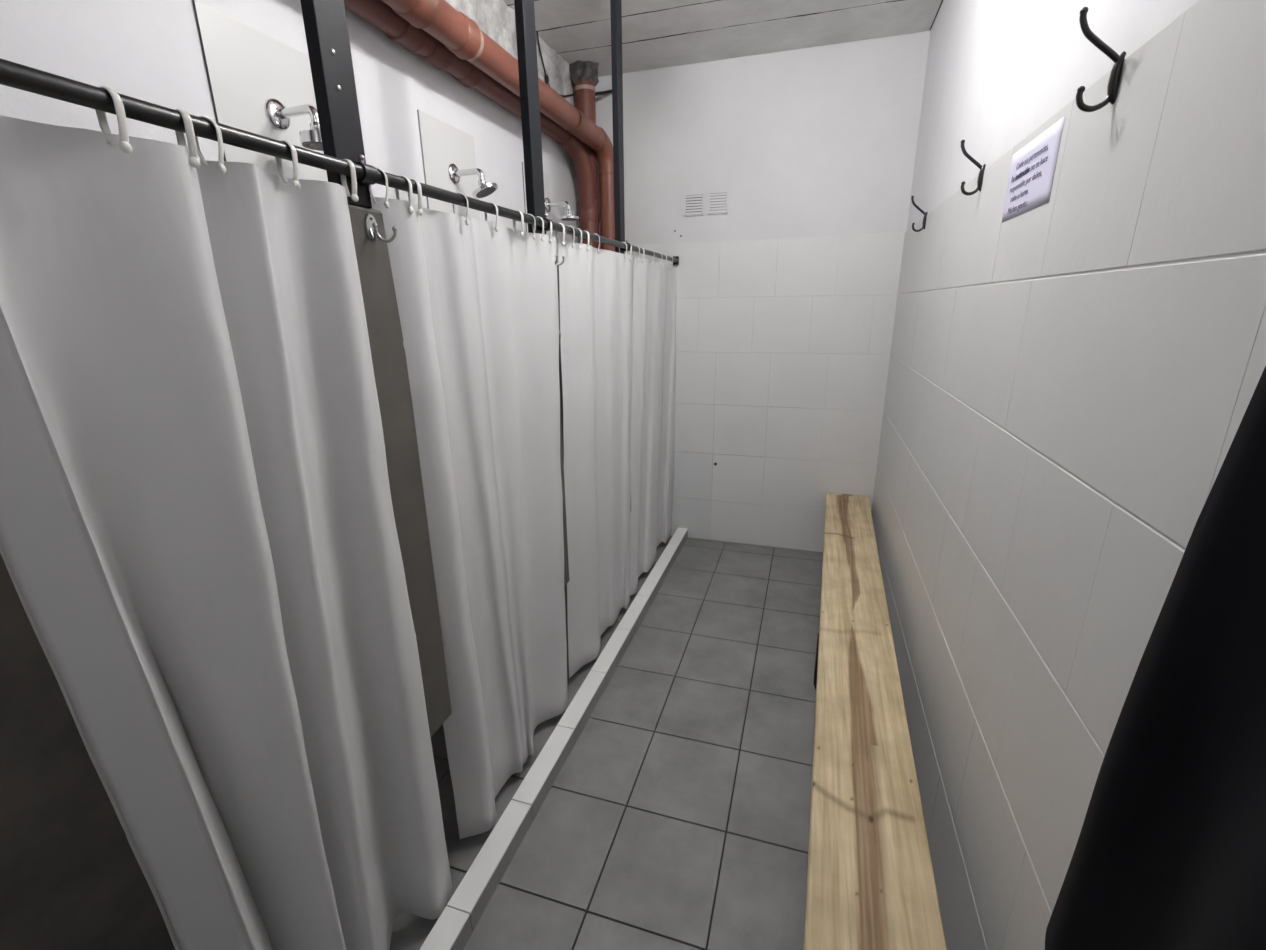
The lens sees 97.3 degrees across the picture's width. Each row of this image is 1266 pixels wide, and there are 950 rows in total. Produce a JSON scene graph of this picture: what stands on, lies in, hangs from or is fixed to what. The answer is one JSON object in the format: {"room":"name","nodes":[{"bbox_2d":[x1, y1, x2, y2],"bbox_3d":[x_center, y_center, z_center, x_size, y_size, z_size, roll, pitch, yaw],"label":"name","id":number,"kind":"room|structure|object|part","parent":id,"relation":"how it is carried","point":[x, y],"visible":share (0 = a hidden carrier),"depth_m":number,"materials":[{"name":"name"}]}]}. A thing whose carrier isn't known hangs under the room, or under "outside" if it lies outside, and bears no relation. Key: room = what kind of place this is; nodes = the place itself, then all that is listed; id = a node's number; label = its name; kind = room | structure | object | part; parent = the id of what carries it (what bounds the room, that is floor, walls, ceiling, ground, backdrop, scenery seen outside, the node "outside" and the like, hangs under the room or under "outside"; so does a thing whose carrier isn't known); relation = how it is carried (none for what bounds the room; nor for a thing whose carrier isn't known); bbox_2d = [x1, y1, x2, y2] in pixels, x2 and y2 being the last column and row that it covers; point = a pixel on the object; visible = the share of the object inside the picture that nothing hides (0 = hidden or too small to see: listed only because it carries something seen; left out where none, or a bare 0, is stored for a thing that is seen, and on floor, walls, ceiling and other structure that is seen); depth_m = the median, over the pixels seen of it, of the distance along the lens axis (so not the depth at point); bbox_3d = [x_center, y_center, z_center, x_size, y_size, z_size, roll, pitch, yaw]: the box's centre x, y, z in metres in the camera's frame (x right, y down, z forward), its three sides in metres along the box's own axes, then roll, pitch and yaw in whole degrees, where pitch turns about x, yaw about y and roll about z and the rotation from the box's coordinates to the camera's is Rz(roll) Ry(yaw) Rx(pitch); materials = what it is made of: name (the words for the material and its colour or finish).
{"room":"communal shower room","nodes":[
{"label":"communal shower room","id":0,"kind":"room"},
{"bbox_2d":[0,0,579,949],"bbox_3d":[-1.059,-0.347,1.670,0.182,3.120,5.010,5,18,17],"label":"wall","id":1,"kind":"structure","parent":0,"point":[71,876],"depth_m":1.24,"materials":[{"name":"white paint"}]},
{"bbox_2d":[192,0,327,181],"bbox_3d":[-0.979,-0.548,1.667,0.008,1.305,0.355,5,18,17],"label":"board","id":2,"kind":"object","parent":1,"relation":"attached to","point":[246,67],"visible":0.16,"depth_m":1.46,"materials":[{"name":"white"}]},
{"bbox_2d":[264,98,322,150],"bbox_3d":[-0.896,-0.960,1.516,0.177,0.130,0.094,5,18,17],"label":"shower","id":3,"kind":"object","parent":2,"relation":"attached to","point":[278,115],"visible":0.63,"depth_m":1.50,"materials":[{"name":"silver metal"}]},
{"bbox_3d":[-0.909,-0.974,1.516,0.134,0.053,0.023,5,18,17],"label":"arm","id":4,"kind":"part","parent":3,"relation":"part of","materials":[{"name":"silver metal"}]},
{"bbox_2d":[348,204,451,736],"bbox_3d":[-0.808,0.048,1.382,0.597,1.265,0.127,5,18,17],"label":"partition","id":5,"kind":"structure","parent":1,"relation":"attached to","point":[388,354],"depth_m":1.26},
{"bbox_2d":[300,0,371,208],"bbox_3d":[-0.557,-1.067,0.930,0.030,1.125,0.078,5,18,17],"label":"steel post","id":6,"kind":"object","parent":5,"relation":"on","point":[325,21],"visible":0.94,"depth_m":1.02,"materials":[{"name":"black metal"}]},
{"bbox_2d":[364,213,396,242],"bbox_3d":[-0.511,-0.498,1.119,0.040,0.054,0.066,5,18,17],"label":"robe hook","id":7,"kind":"object","parent":5,"relation":"attached to","point":[370,224],"visible":1,"depth_m":1.12,"materials":[{"name":"silver metal"}]},
{"bbox_2d":[417,110,480,219],"bbox_3d":[-0.735,-0.778,2.415,0.008,1.305,0.365,5,18,17],"label":"board","id":8,"kind":"object","parent":1,"relation":"attached to","point":[443,144],"visible":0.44,"depth_m":2.23,"materials":[{"name":"white"}]},
{"bbox_2d":[448,163,497,198],"bbox_3d":[-0.643,-1.197,2.264,0.192,0.137,0.109,5,18,17],"label":"shower","id":9,"kind":"object","parent":8,"relation":"attached to","point":[484,190],"visible":0.99,"depth_m":2.25,"materials":[{"name":"silver metal"}]},
{"bbox_3d":[-0.664,-1.214,2.263,0.134,0.053,0.023,5,18,17],"label":"arm","id":10,"kind":"part","parent":9,"relation":"part of","materials":[{"name":"silver metal"}]},
{"bbox_2d":[344,0,611,248],"bbox_3d":[-0.916,-0.326,1.592,0.229,2.921,4.782,5,18,17],"label":"drain pipe","id":11,"kind":"object","parent":1,"relation":"attached to","point":[584,75],"visible":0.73,"depth_m":2.51,"materials":[{"name":"brown plastic"}]},
{"bbox_2d":[384,21,427,51],"bbox_3d":[-0.773,-1.516,1.880,0.120,0.120,0.100,5,18,17],"label":"socket","id":12,"kind":"object","parent":11,"relation":"attached to","point":[413,39],"depth_m":1.87,"materials":[{"name":"brown plastic"}]},
{"bbox_2d":[417,40,454,68],"bbox_3d":[-0.725,-1.561,2.026,0.118,0.118,0.100,5,18,17],"label":"socket","id":13,"kind":"object","parent":11,"relation":"attached to","point":[439,56],"depth_m":2.02,"materials":[{"name":"brown plastic"}]},
{"bbox_2d":[452,64,482,86],"bbox_3d":[-0.664,-1.619,2.213,0.118,0.118,0.070,5,18,17],"label":"socket","id":14,"kind":"object","parent":11,"relation":"attached to","point":[473,77],"depth_m":2.21,"materials":[{"name":"brown plastic"}]},
{"bbox_2d":[555,134,571,144],"bbox_3d":[-0.387,-1.879,3.061,0.112,0.112,0.012,5,18,17],"label":"socket","id":15,"kind":"object","parent":11,"relation":"attached to","point":[569,139],"depth_m":3.06,"materials":[{"name":"brown plastic"}]},
{"bbox_3d":[-0.173,-2.266,3.300,0.150,0.065,0.026,-16,23,-41],"label":"bracket arm","id":16,"kind":"part","parent":11,"relation":"part of","materials":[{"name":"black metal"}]},
{"bbox_2d":[522,162,550,234],"bbox_3d":[-0.505,-0.991,3.118,0.008,1.300,0.295,5,18,17],"label":"board","id":17,"kind":"object","parent":1,"relation":"attached to","point":[545,175],"visible":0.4,"depth_m":3.02,"materials":[{"name":"white"}]},
{"bbox_2d":[545,197,578,220],"bbox_3d":[-0.388,-1.461,3.054,0.184,0.122,0.108,5,18,17],"label":"shower","id":18,"kind":"object","parent":17,"relation":"attached to","point":[548,204],"visible":0.99,"depth_m":3.04,"materials":[{"name":"silver metal"}]},
{"bbox_3d":[-0.404,-1.472,3.056,0.134,0.053,0.023,5,18,17],"label":"arm","id":19,"kind":"part","parent":18,"relation":"part of","materials":[{"name":"silver metal"}]},
{"bbox_2d":[536,31,573,96],"bbox_3d":[-0.415,-2.197,3.005,0.018,0.261,0.450,5,18,17],"label":"loose cable","id":20,"kind":"object","parent":1,"relation":"attached to","point":[546,75],"visible":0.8,"depth_m":2.88,"materials":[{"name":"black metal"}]},
{"bbox_2d":[557,265,563,461],"bbox_3d":[-0.317,-0.414,2.886,0.597,1.265,0.110,5,18,17],"label":"wall","id":21,"kind":"structure","parent":1,"relation":"attached to","point":[560,368],"depth_m":2.81,"materials":[{"name":"white tile"}]},
{"bbox_2d":[610,0,624,253],"bbox_3d":[-0.066,-1.529,2.437,0.028,1.125,0.066,5,18,17],"label":"steel post","id":22,"kind":"object","parent":21,"relation":"on","point":[615,5],"visible":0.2,"depth_m":2.41,"materials":[{"name":"black metal"}]},
{"bbox_2d":[559,381,568,585],"bbox_3d":[-0.568,-0.177,2.116,0.597,1.265,0.127,5,18,17],"label":"partition","id":23,"kind":"structure","parent":1,"relation":"attached to","point":[566,564],"depth_m":2.17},
{"bbox_2d":[514,0,545,233],"bbox_3d":[-0.318,-1.292,1.665,0.028,1.125,0.078,5,18,17],"label":"steel post","id":24,"kind":"object","parent":23,"relation":"on","point":[524,9],"visible":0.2,"depth_m":1.70,"materials":[{"name":"black metal"}]},
{"bbox_2d":[555,255,564,265],"bbox_3d":[-0.261,-0.738,1.884,0.040,0.054,0.066,5,18,17],"label":"robe hook","id":25,"kind":"object","parent":23,"relation":"attached to","point":[556,256],"visible":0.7,"depth_m":1.90,"materials":[{"name":"silver metal"}]},
{"bbox_2d":[390,536,822,949],"bbox_3d":[-0.082,1.182,1.792,2.108,0.100,4.960,5,18,17],"label":"floor","id":26,"kind":"structure","parent":0,"point":[677,817],"depth_m":1.93,"materials":[{"name":"grey tile"}]},
{"bbox_2d":[381,0,614,251],"bbox_3d":[-0.833,-0.149,1.580,0.144,2.589,4.710,5,18,17],"label":"drain pipe","id":27,"kind":"object","parent":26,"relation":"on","point":[460,34],"visible":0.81,"depth_m":2.17,"materials":[{"name":"orange plastic"}]},
{"bbox_2d":[392,0,437,28],"bbox_3d":[-0.688,-1.484,1.736,0.128,0.128,0.090,5,18,17],"label":"socket","id":28,"kind":"object","parent":27,"relation":"attached to","point":[421,14],"depth_m":1.74,"materials":[{"name":"orange plastic"}]},
{"bbox_2d":[445,11,480,59],"bbox_3d":[-0.610,-1.557,1.973,0.128,0.128,0.070,5,18,17],"label":"socket","id":29,"kind":"object","parent":27,"relation":"attached to","point":[469,48],"depth_m":1.96,"materials":[{"name":"orange plastic"}]},
{"bbox_2d":[562,106,580,131],"bbox_3d":[-0.321,-1.829,2.858,0.120,0.120,0.012,5,18,17],"label":"socket","id":30,"kind":"object","parent":27,"relation":"attached to","point":[578,124],"depth_m":2.85,"materials":[{"name":"orange plastic"}]},
{"bbox_2d":[589,127,605,149],"bbox_3d":[-0.209,-1.934,3.200,0.120,0.120,0.013,5,18,17],"label":"socket","id":31,"kind":"object","parent":27,"relation":"attached to","point":[603,145],"depth_m":3.19,"materials":[{"name":"orange plastic"}]},
{"bbox_2d":[598,171,613,174],"bbox_3d":[-0.149,-1.812,3.361,0.120,0.013,0.120,5,18,17],"label":"socket","id":32,"kind":"object","parent":27,"relation":"attached to","point":[600,172],"depth_m":3.31,"materials":[{"name":"orange plastic"}]},
{"bbox_2d":[420,528,687,949],"bbox_3d":[-0.349,1.080,1.846,0.072,0.070,4.756,5,18,17],"label":"shower curb","id":33,"kind":"object","parent":26,"relation":"on","point":[462,913],"visible":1,"depth_m":1.87,"materials":[{"name":"grey tile"}]},
{"bbox_2d":[804,493,946,949],"bbox_3d":[0.823,0.799,2.115,0.260,0.425,3.412,5,18,18],"label":"bench","id":34,"kind":"object","parent":26,"relation":"on","point":[871,885],"visible":1,"depth_m":1.43,"materials":[{"name":"brown wood"}]},
{"bbox_2d":[503,0,942,76],"bbox_3d":[-0.117,-1.708,0.917,2.108,0.100,4.960,5,18,17],"label":"ceiling","id":35,"kind":"structure","parent":0,"point":[656,34],"depth_m":2.75,"materials":[{"name":"concrete"}]},
{"bbox_2d":[595,29,930,551],"bbox_3d":[0.632,-0.950,3.593,2.208,3.120,0.154,5,18,17],"label":"wall","id":36,"kind":"structure","parent":0,"point":[787,297],"depth_m":3.35,"materials":[{"name":"white paint"}]},
{"bbox_2d":[0,58,678,264],"bbox_3d":[-0.437,-0.671,1.332,0.039,0.072,4.767,5,18,17],"label":"curtain rod","id":37,"kind":"object","parent":36,"relation":"attached to","point":[12,74],"visible":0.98,"depth_m":0.83,"materials":[{"name":"black metal"}]},
{"bbox_2d":[95,86,131,152],"bbox_3d":[-0.646,-0.440,0.692,0.039,0.073,0.013,5,18,17],"label":"curtain ring","id":38,"kind":"object","parent":37,"relation":"hanging from","point":[124,145],"visible":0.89,"depth_m":0.69,"materials":[{"name":"white plastic"}]},
{"bbox_2d":[0,115,451,949],"bbox_3d":[-0.701,0.389,1.048,0.235,1.773,0.622,4,17,15],"label":"shower curtain","id":39,"kind":"object","parent":38,"relation":"hanging from","point":[200,547],"visible":0.99,"depth_m":0.89,"materials":[{"name":"white fabric"}]},
{"bbox_2d":[175,109,200,167],"bbox_3d":[-0.620,-0.465,0.772,0.039,0.073,0.013,9,20,30],"label":"curtain ring","id":40,"kind":"object","parent":37,"relation":"hanging from","point":[192,147],"visible":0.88,"depth_m":0.77,"materials":[{"name":"white plastic"}]},
{"bbox_2d":[195,116,225,173],"bbox_3d":[-0.610,-0.474,0.801,0.039,0.073,0.013,-2,17,-6],"label":"curtain ring","id":41,"kind":"object","parent":37,"relation":"hanging from","point":[220,166],"visible":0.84,"depth_m":0.80,"materials":[{"name":"white plastic"}]},
{"bbox_2d":[275,140,300,188],"bbox_3d":[-0.571,-0.512,0.922,0.039,0.073,0.013,5,18,17],"label":"curtain ring","id":42,"kind":"object","parent":37,"relation":"hanging from","point":[296,184],"visible":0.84,"depth_m":0.92,"materials":[{"name":"white plastic"}]},
{"bbox_2d":[340,159,358,201],"bbox_3d":[-0.531,-0.550,1.043,0.039,0.073,0.013,12,21,36],"label":"curtain ring","id":43,"kind":"object","parent":37,"relation":"hanging from","point":[353,196],"visible":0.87,"depth_m":1.04,"materials":[{"name":"white plastic"}]},
{"bbox_2d":[368,168,388,208],"bbox_3d":[-0.508,-0.572,1.113,0.039,0.073,0.013,-2,17,-6],"label":"curtain ring","id":44,"kind":"object","parent":37,"relation":"hanging from","point":[386,203],"visible":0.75,"depth_m":1.11,"materials":[{"name":"white plastic"}]},
{"bbox_2d":[395,176,412,213],"bbox_3d":[-0.486,-0.595,1.183,0.039,0.073,0.013,5,18,17],"label":"curtain ring","id":45,"kind":"object","parent":37,"relation":"hanging from","point":[410,209],"visible":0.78,"depth_m":1.18,"materials":[{"name":"white plastic"}]},
{"bbox_2d":[370,197,567,838],"bbox_3d":[-0.398,0.167,1.760,0.078,1.780,0.833,5,18,17],"label":"shower curtain","id":46,"kind":"object","parent":45,"relation":"hanging from","point":[477,304],"visible":0.96,"depth_m":1.62,"materials":[{"name":"white fabric"}]},
{"bbox_2d":[408,179,422,215],"bbox_3d":[-0.475,-0.605,1.216,0.039,0.073,0.013,12,21,36],"label":"curtain ring","id":47,"kind":"object","parent":37,"relation":"hanging from","point":[420,212],"visible":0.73,"depth_m":1.21,"materials":[{"name":"white plastic"}]},
{"bbox_2d":[453,193,468,225],"bbox_3d":[-0.424,-0.654,1.371,0.039,0.073,0.013,-2,17,-6],"label":"curtain ring","id":48,"kind":"object","parent":37,"relation":"hanging from","point":[466,220],"visible":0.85,"depth_m":1.37,"materials":[{"name":"white plastic"}]},
{"bbox_2d":[485,202,497,231],"bbox_3d":[-0.381,-0.695,1.502,0.039,0.073,0.013,5,18,17],"label":"curtain ring","id":49,"kind":"object","parent":37,"relation":"hanging from","point":[496,207],"visible":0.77,"depth_m":1.50,"materials":[{"name":"white plastic"}]},
{"bbox_2d":[513,210,523,236],"bbox_3d":[-0.337,-0.738,1.637,0.039,0.073,0.013,9,20,30],"label":"curtain ring","id":50,"kind":"object","parent":37,"relation":"hanging from","point":[521,213],"visible":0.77,"depth_m":1.64,"materials":[{"name":"white plastic"}]},
{"bbox_2d":[524,214,535,239],"bbox_3d":[-0.316,-0.757,1.700,0.039,0.073,0.013,-2,17,-6],"label":"curtain ring","id":51,"kind":"object","parent":37,"relation":"hanging from","point":[533,236],"visible":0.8,"depth_m":1.70,"materials":[{"name":"white plastic"}]},
{"bbox_2d":[532,216,543,240],"bbox_3d":[-0.298,-0.775,1.756,0.039,0.073,0.013,5,18,17],"label":"curtain ring","id":52,"kind":"object","parent":37,"relation":"hanging from","point":[542,238],"visible":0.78,"depth_m":1.75,"materials":[{"name":"white plastic"}]},
{"bbox_2d":[544,221,551,242],"bbox_3d":[-0.279,-0.793,1.814,0.039,0.073,0.013,9,20,30],"label":"curtain ring","id":53,"kind":"object","parent":37,"relation":"hanging from","point":[550,237],"visible":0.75,"depth_m":1.81,"materials":[{"name":"white plastic"}]},
{"bbox_2d":[555,223,564,245],"bbox_3d":[-0.249,-0.822,1.906,0.039,0.073,0.013,9,20,30],"label":"curtain ring","id":54,"kind":"object","parent":37,"relation":"hanging from","point":[556,233],"visible":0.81,"depth_m":1.90,"materials":[{"name":"white plastic"}]},
{"bbox_2d":[565,226,574,247],"bbox_3d":[-0.226,-0.844,1.975,0.039,0.073,0.013,-2,17,-6],"label":"curtain ring","id":55,"kind":"object","parent":37,"relation":"hanging from","point":[569,226],"visible":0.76,"depth_m":1.98,"materials":[{"name":"white plastic"}]},
{"bbox_2d":[572,228,581,249],"bbox_3d":[-0.204,-0.865,2.042,0.039,0.073,0.013,5,18,17],"label":"curtain ring","id":56,"kind":"object","parent":37,"relation":"hanging from","point":[580,246],"visible":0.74,"depth_m":2.04,"materials":[{"name":"white plastic"}]},
{"bbox_2d":[582,231,589,250],"bbox_3d":[-0.181,-0.888,2.113,0.039,0.073,0.013,12,21,36],"label":"curtain ring","id":57,"kind":"object","parent":37,"relation":"hanging from","point":[587,248],"visible":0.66,"depth_m":2.10,"materials":[{"name":"white plastic"}]},
{"bbox_2d":[558,240,632,677],"bbox_3d":[-0.135,-0.078,2.548,0.063,1.785,0.836,5,18,17],"label":"shower curtain","id":58,"kind":"object","parent":37,"relation":"hanging from","point":[596,289],"visible":1,"depth_m":2.43,"materials":[{"name":"white fabric"}]},
{"bbox_2d":[673,256,678,264],"bbox_3d":[0.268,-1.344,3.493,0.036,0.050,0.026,5,18,17],"label":"rod bracket","id":59,"kind":"object","parent":37,"relation":"attached to","point":[677,257],"depth_m":3.48,"materials":[{"name":"black metal"}]},
{"bbox_2d":[684,193,703,215],"bbox_3d":[0.370,-1.641,3.384,0.116,0.121,0.012,5,18,17],"label":"air vent","id":60,"kind":"object","parent":36,"relation":"in","point":[693,203],"visible":1,"depth_m":3.38,"materials":[{"name":"grey plastic"}]},
{"bbox_2d":[708,191,727,214],"bbox_3d":[0.511,-1.632,3.341,0.115,0.121,0.012,5,18,17],"label":"air vent","id":61,"kind":"object","parent":36,"relation":"in","point":[718,201],"visible":1,"depth_m":3.34,"materials":[{"name":"grey plastic"}]},
{"bbox_2d":[871,0,1265,949],"bbox_3d":[0.890,-0.192,1.081,0.151,3.120,5.010,5,18,17],"label":"wall","id":62,"kind":"structure","parent":0,"point":[1072,379],"depth_m":1.05,"materials":[{"name":"white tile"}]},
{"bbox_2d":[911,196,927,231],"bbox_3d":[1.284,-1.176,2.507,0.076,0.152,0.021,5,18,17],"label":"coat hook","id":63,"kind":"object","parent":62,"relation":"attached to","point":[912,197],"visible":1,"depth_m":2.50,"materials":[{"name":"black metal"}]},
{"bbox_2d":[961,140,985,195],"bbox_3d":[1.007,-0.916,1.658,0.076,0.152,0.021,5,18,17],"label":"coat hook","id":64,"kind":"object","parent":62,"relation":"attached to","point":[982,168],"visible":1,"depth_m":1.65,"materials":[{"name":"black metal"}]},
{"bbox_2d":[1001,116,1064,222],"bbox_3d":[0.909,-0.686,1.280,0.002,0.157,0.322,5,18,17],"label":"paper notice","id":65,"kind":"object","parent":62,"relation":"attached to","point":[1032,170],"visible":1,"depth_m":1.25,"materials":[{"name":"white paper"}]},
{"bbox_2d":[1076,7,1125,111],"bbox_3d":[0.764,-0.684,0.916,0.076,0.152,0.021,5,18,17],"label":"coat hook","id":66,"kind":"object","parent":62,"relation":"attached to","point":[1115,75],"visible":1,"depth_m":0.91,"materials":[{"name":"black metal"}]},
{"bbox_3d":[0.479,-0.420,0.043,0.076,0.152,0.021,5,18,17],"label":"coat hook","id":67,"kind":"object","parent":62,"relation":"attached to","visible":0},
{"bbox_2d":[1045,366,1265,949],"bbox_3d":[0.470,0.256,0.211,0.048,1.287,1.003,5,18,17],"label":"hanging cloth","id":68,"kind":"object","parent":67,"relation":"hanging from","point":[1169,853],"visible":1,"depth_m":0.57,"materials":[{"name":"black fabric"}]},
{"bbox_3d":[0.179,-1.234,3.212,0.038,0.073,0.020,5,18,17],"label":"curtain ring","id":69,"kind":"object","parent":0,"visible":0},
{"bbox_2d":[630,257,676,595],"bbox_3d":[0.142,-0.341,3.391,0.058,1.793,1.223,5,18,17],"label":"shower curtain","id":70,"kind":"object","parent":69,"relation":"hanging from","point":[654,337],"visible":0.9,"depth_m":3.26,"materials":[{"name":"white fabric"}]}
]}

